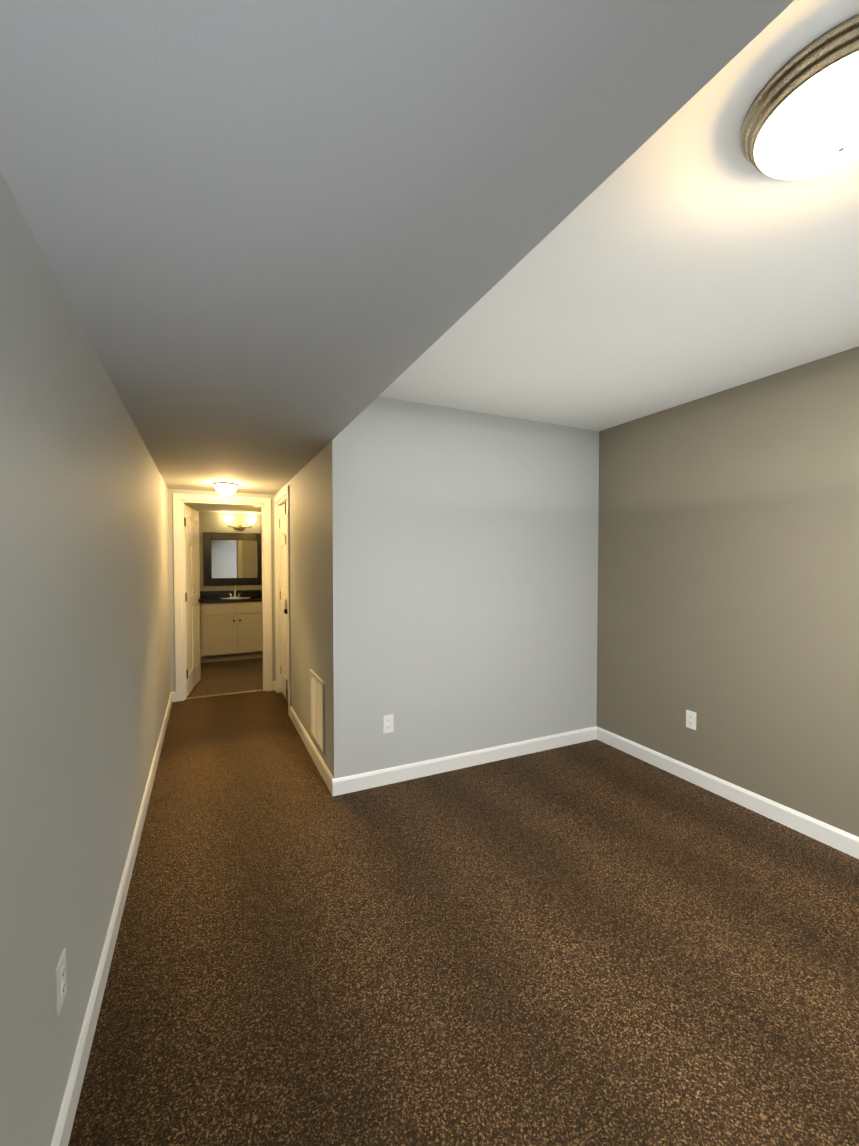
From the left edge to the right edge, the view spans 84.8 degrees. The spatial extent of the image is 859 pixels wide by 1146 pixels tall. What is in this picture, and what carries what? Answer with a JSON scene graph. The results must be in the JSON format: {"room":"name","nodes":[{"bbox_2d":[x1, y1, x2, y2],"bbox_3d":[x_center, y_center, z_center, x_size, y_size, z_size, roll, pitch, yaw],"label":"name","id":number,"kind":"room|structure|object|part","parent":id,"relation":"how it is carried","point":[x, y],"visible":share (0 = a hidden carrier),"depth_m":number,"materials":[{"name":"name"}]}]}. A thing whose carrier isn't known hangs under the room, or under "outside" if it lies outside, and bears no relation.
{"room":"empty basement room","nodes":[
{"label":"empty basement room","id":0,"kind":"room"},
{"bbox_2d":[0,170,170,1145],"bbox_3d":[-1.636,0.137,2.543,0.110,2.440,9.620,-1,2,-25],"label":"wall","id":1,"kind":"structure","parent":0,"point":[85,679],"depth_m":1.18,"materials":[{"name":"grey paint"}]},
{"bbox_2d":[56,948,66,1015],"bbox_3d":[-0.895,0.994,1.146,0.008,0.114,0.070,-1,2,-25],"label":"electrical outlet","id":2,"kind":"object","parent":1,"relation":"attached to","point":[61,990],"visible":1,"depth_m":1.13,"materials":[{"name":"white plastic"}]},
{"bbox_2d":[51,692,171,1145],"bbox_3d":[-1.080,1.333,1.549,0.013,0.100,7.070,-1,2,-25],"label":"baseboard","id":3,"kind":"structure","parent":1,"relation":"attached to","point":[64,1125],"depth_m":1.50,"materials":[{"name":"white wood"}]},
{"bbox_2d":[168,489,275,691],"bbox_3d":[-1.720,0.216,5.192,2.010,2.140,0.110,-1,2,-25],"label":"wall","id":4,"kind":"structure","parent":0,"point":[171,583],"depth_m":4.74,"materials":[{"name":"grey paint"}]},
{"bbox_2d":[172,692,175,701],"bbox_3d":[-2.581,1.249,4.741,0.043,0.100,0.013,-1,2,-25],"label":"baseboard","id":5,"kind":"structure","parent":4,"relation":"attached to","point":[173,696],"depth_m":4.74,"materials":[{"name":"white wood"}]},
{"bbox_2d":[184,504,204,696],"bbox_3d":[-2.634,0.280,5.210,0.167,1.988,0.786,0,2,-16],"label":"bathroom door","id":6,"kind":"structure","parent":4,"relation":"in","point":[192,595],"depth_m":5.17,"materials":[{"name":"white wood"}]},
{"bbox_2d":[173,493,272,701],"bbox_3d":[-2.167,0.243,4.980,0.934,2.098,0.144,-1,2,-25],"label":"door frame","id":7,"kind":"structure","parent":4,"relation":"attached to","point":[179,501],"depth_m":4.84,"materials":[{"name":"white wood"}]},
{"bbox_2d":[186,658,262,697],"bbox_3d":[-2.281,1.289,6.274,2.120,0.058,2.385,-1,2,-25],"label":"floor","id":8,"kind":"structure","parent":0,"point":[229,676],"depth_m":5.74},
{"bbox_2d":[200,585,261,662],"bbox_3d":[-2.829,0.708,6.875,0.950,1.067,0.576,-1,2,-25],"label":"bathroom vanity","id":9,"kind":"object","parent":8,"relation":"on","point":[231,624],"visible":0.79,"depth_m":6.65,"materials":[{"name":"beige paint"}]},
{"bbox_3d":[-2.922,0.501,6.549,0.436,0.150,0.019,-1,2,-25],"label":"drawer","id":10,"kind":"part","parent":9,"relation":"part of","materials":[{"name":"beige paint"}]},
{"bbox_3d":[-2.922,0.863,6.559,0.436,0.545,0.019,-1,2,-25],"label":"door","id":11,"kind":"part","parent":9,"relation":"part of","materials":[{"name":"beige paint"}]},
{"bbox_2d":[228,585,240,597],"bbox_3d":[-2.894,0.269,7.001,0.202,0.196,0.146,-1,2,-25],"label":"faucet","id":12,"kind":"object","parent":9,"relation":"on","point":[235,596],"depth_m":7.01,"materials":[{"name":"silver metal"}]},
{"bbox_2d":[221,597,249,598],"bbox_3d":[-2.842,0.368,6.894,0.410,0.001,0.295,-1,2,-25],"label":"sink","id":13,"kind":"object","parent":9,"relation":"in","point":[229,597],"depth_m":6.84,"materials":[{"name":"white ceramic"}]},
{"bbox_3d":[-2.522,0.496,6.740,0.436,0.150,0.019,-1,2,-25],"label":"drawer","id":14,"kind":"part","parent":9,"relation":"part of","materials":[{"name":"beige paint"}]},
{"bbox_3d":[-2.522,0.858,6.750,0.436,0.545,0.019,-1,2,-25],"label":"door","id":15,"kind":"part","parent":9,"relation":"part of","materials":[{"name":"beige paint"}]},
{"bbox_2d":[186,689,264,698],"bbox_3d":[-2.167,1.291,5.008,0.810,0.011,0.040,-1,2,-25],"label":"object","id":16,"kind":"structure","parent":0,"point":[224,694],"depth_m":4.99,"materials":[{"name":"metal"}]},
{"bbox_2d":[199,512,261,643],"bbox_3d":[-2.720,0.161,7.295,2.010,2.140,0.110,-1,2,-25],"label":"wall","id":17,"kind":"structure","parent":0,"point":[212,522],"depth_m":7.03,"materials":[{"name":"grey paint"}]},
{"bbox_2d":[203,532,261,585],"bbox_3d":[-2.939,-0.209,7.105,0.860,0.790,0.028,-1,2,-25],"label":"mirror","id":18,"kind":"object","parent":17,"relation":"attached to","point":[231,558],"visible":0.85,"depth_m":7.08,"materials":[{"name":"black"}]},
{"bbox_2d":[211,540,257,577],"bbox_3d":[-2.942,-0.209,7.112,0.650,0.580,0.012,-1,2,-25],"label":"mirror glass","id":19,"kind":"object","parent":18,"relation":"attached to","point":[229,558],"depth_m":7.10,"materials":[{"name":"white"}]},
{"bbox_2d":[222,517,256,530],"bbox_3d":[-2.837,-0.733,7.041,0.490,0.189,0.205,-1,2,-25],"label":"sconce","id":20,"kind":"object","parent":17,"relation":"attached to","point":[238,527],"visible":1,"depth_m":7.04,"materials":[{"name":"white glass"}]},
{"bbox_3d":[-2.830,-0.775,7.024,0.490,0.105,0.170,-1,2,-25],"label":"lamp shade","id":21,"kind":"part","parent":20,"relation":"part of","materials":[{"name":"white glass"}]},
{"bbox_2d":[275,445,329,770],"bbox_3d":[-1.128,0.095,4.107,0.110,2.440,2.570,-1,2,-25],"label":"wall","id":22,"kind":"structure","parent":0,"point":[307,484],"depth_m":3.46,"materials":[{"name":"grey paint"}]},
{"bbox_2d":[274,486,290,716],"bbox_3d":[-1.419,0.250,4.704,0.127,2.098,0.934,-1,2,-25],"label":"door frame","id":23,"kind":"structure","parent":22,"relation":"attached to","point":[282,494],"depth_m":5.02,"materials":[{"name":"white wood"}]},
{"bbox_2d":[279,502,287,701],"bbox_3d":[-1.451,0.293,4.701,0.101,1.988,0.786,-1,2,-25],"label":"closet door","id":24,"kind":"structure","parent":22,"relation":"in","point":[283,595],"depth_m":4.84,"materials":[{"name":"white wood"}]},
{"bbox_3d":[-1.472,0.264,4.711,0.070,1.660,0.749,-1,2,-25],"label":"knob","id":25,"kind":"part","parent":24,"relation":"part of","materials":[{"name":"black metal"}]},
{"bbox_2d":[290,706,333,794],"bbox_3d":[-0.926,1.280,3.570,0.013,0.100,1.588,-1,2,-25],"label":"baseboard","id":26,"kind":"structure","parent":22,"relation":"attached to","point":[324,771],"depth_m":3.35,"materials":[{"name":"white wood"}]},
{"bbox_2d":[310,669,324,753],"bbox_3d":[-0.781,0.943,3.259,0.010,0.470,0.420,-1,2,-25],"label":"air vent","id":27,"kind":"object","parent":22,"relation":"in","point":[317,707],"visible":1,"depth_m":3.24,"materials":[{"name":"white metal"}]},
{"bbox_2d":[0,0,793,513],"bbox_3d":[-0.752,-0.946,2.996,2.120,0.300,9.510,-1,2,-25],"label":"ceiling","id":28,"kind":"structure","parent":0,"point":[320,218],"depth_m":0.86,"materials":[{"name":"paint"}]},
{"bbox_2d":[213,482,238,496],"bbox_3d":[-1.903,-0.771,4.397,0.220,0.123,0.220,-1,2,-25],"label":"hall ceiling light","id":29,"kind":"object","parent":28,"relation":"attached to","point":[226,488],"visible":1,"depth_m":4.33,"materials":[{"name":"white glass"}]},
{"bbox_3d":[-1.903,-0.774,4.397,0.196,0.082,0.196,-1,2,-25],"label":"lamp shade","id":30,"kind":"part","parent":29,"relation":"part of","materials":[{"name":"white glass"}]},
{"bbox_2d":[68,690,858,1145],"bbox_3d":[0.344,1.396,2.197,3.360,0.060,7.235,-1,2,-25],"label":"floor carpet","id":31,"kind":"object","parent":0,"point":[594,942],"visible":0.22,"depth_m":1.67,"materials":[{"name":"brown carpet"}]},
{"bbox_2d":[328,397,598,778],"bbox_3d":[0.355,0.116,3.329,2.120,2.440,0.110,-1,2,-25],"label":"wall","id":32,"kind":"structure","parent":0,"point":[463,578],"depth_m":3.18,"materials":[{"name":"grey paint"}]},
{"bbox_2d":[383,714,393,732],"bbox_3d":[-0.261,0.960,2.993,0.070,0.114,0.008,-1,2,-25],"label":"electrical outlet","id":33,"kind":"object","parent":32,"relation":"attached to","point":[388,723],"visible":1,"depth_m":2.99,"materials":[{"name":"white plastic"}]},
{"bbox_2d":[332,726,595,795],"bbox_3d":[0.375,1.287,3.302,2.133,0.100,0.013,-1,2,-25],"label":"baseboard","id":34,"kind":"structure","parent":32,"relation":"attached to","point":[367,780],"depth_m":3.20,"materials":[{"name":"white wood"}]},
{"bbox_2d":[378,0,858,430],"bbox_3d":[0.884,-1.093,0.996,3.360,0.100,4.720,-1,2,-25],"label":"ceiling","id":35,"kind":"structure","parent":0,"point":[687,252],"depth_m":1.75,"materials":[{"name":"paint"}]},
{"bbox_2d":[741,14,858,179],"bbox_3d":[0.902,-0.984,1.029,0.372,0.120,0.372,-1,2,-25],"label":"ceiling light","id":36,"kind":"object","parent":35,"relation":"attached to","point":[801,121],"visible":1,"depth_m":1.00,"materials":[{"name":"white glass"}]},
{"bbox_3d":[0.902,-0.975,1.030,0.320,0.057,0.320,-1,2,-25],"label":"lamp shade","id":37,"kind":"part","parent":36,"relation":"part of","materials":[{"name":"white glass"}]},
{"bbox_2d":[596,346,858,836],"bbox_3d":[2.328,0.157,1.776,0.110,2.440,4.610,-1,2,-25],"label":"wall","id":38,"kind":"structure","parent":0,"point":[728,566],"depth_m":2.72,"materials":[{"name":"beige paint"}]},
{"bbox_2d":[686,710,695,729],"bbox_3d":[1.680,0.944,3.023,0.008,0.114,0.070,-1,2,-25],"label":"electrical outlet","id":39,"kind":"object","parent":38,"relation":"attached to","point":[690,719],"visible":1,"depth_m":3.02,"materials":[{"name":"white plastic"}]},
{"bbox_2d":[596,726,858,858],"bbox_3d":[2.296,1.328,1.731,0.013,0.100,4.500,-1,2,-25],"label":"baseboard","id":40,"kind":"structure","parent":38,"relation":"attached to","point":[831,836],"depth_m":2.72,"materials":[{"name":"white wood"}]}
]}

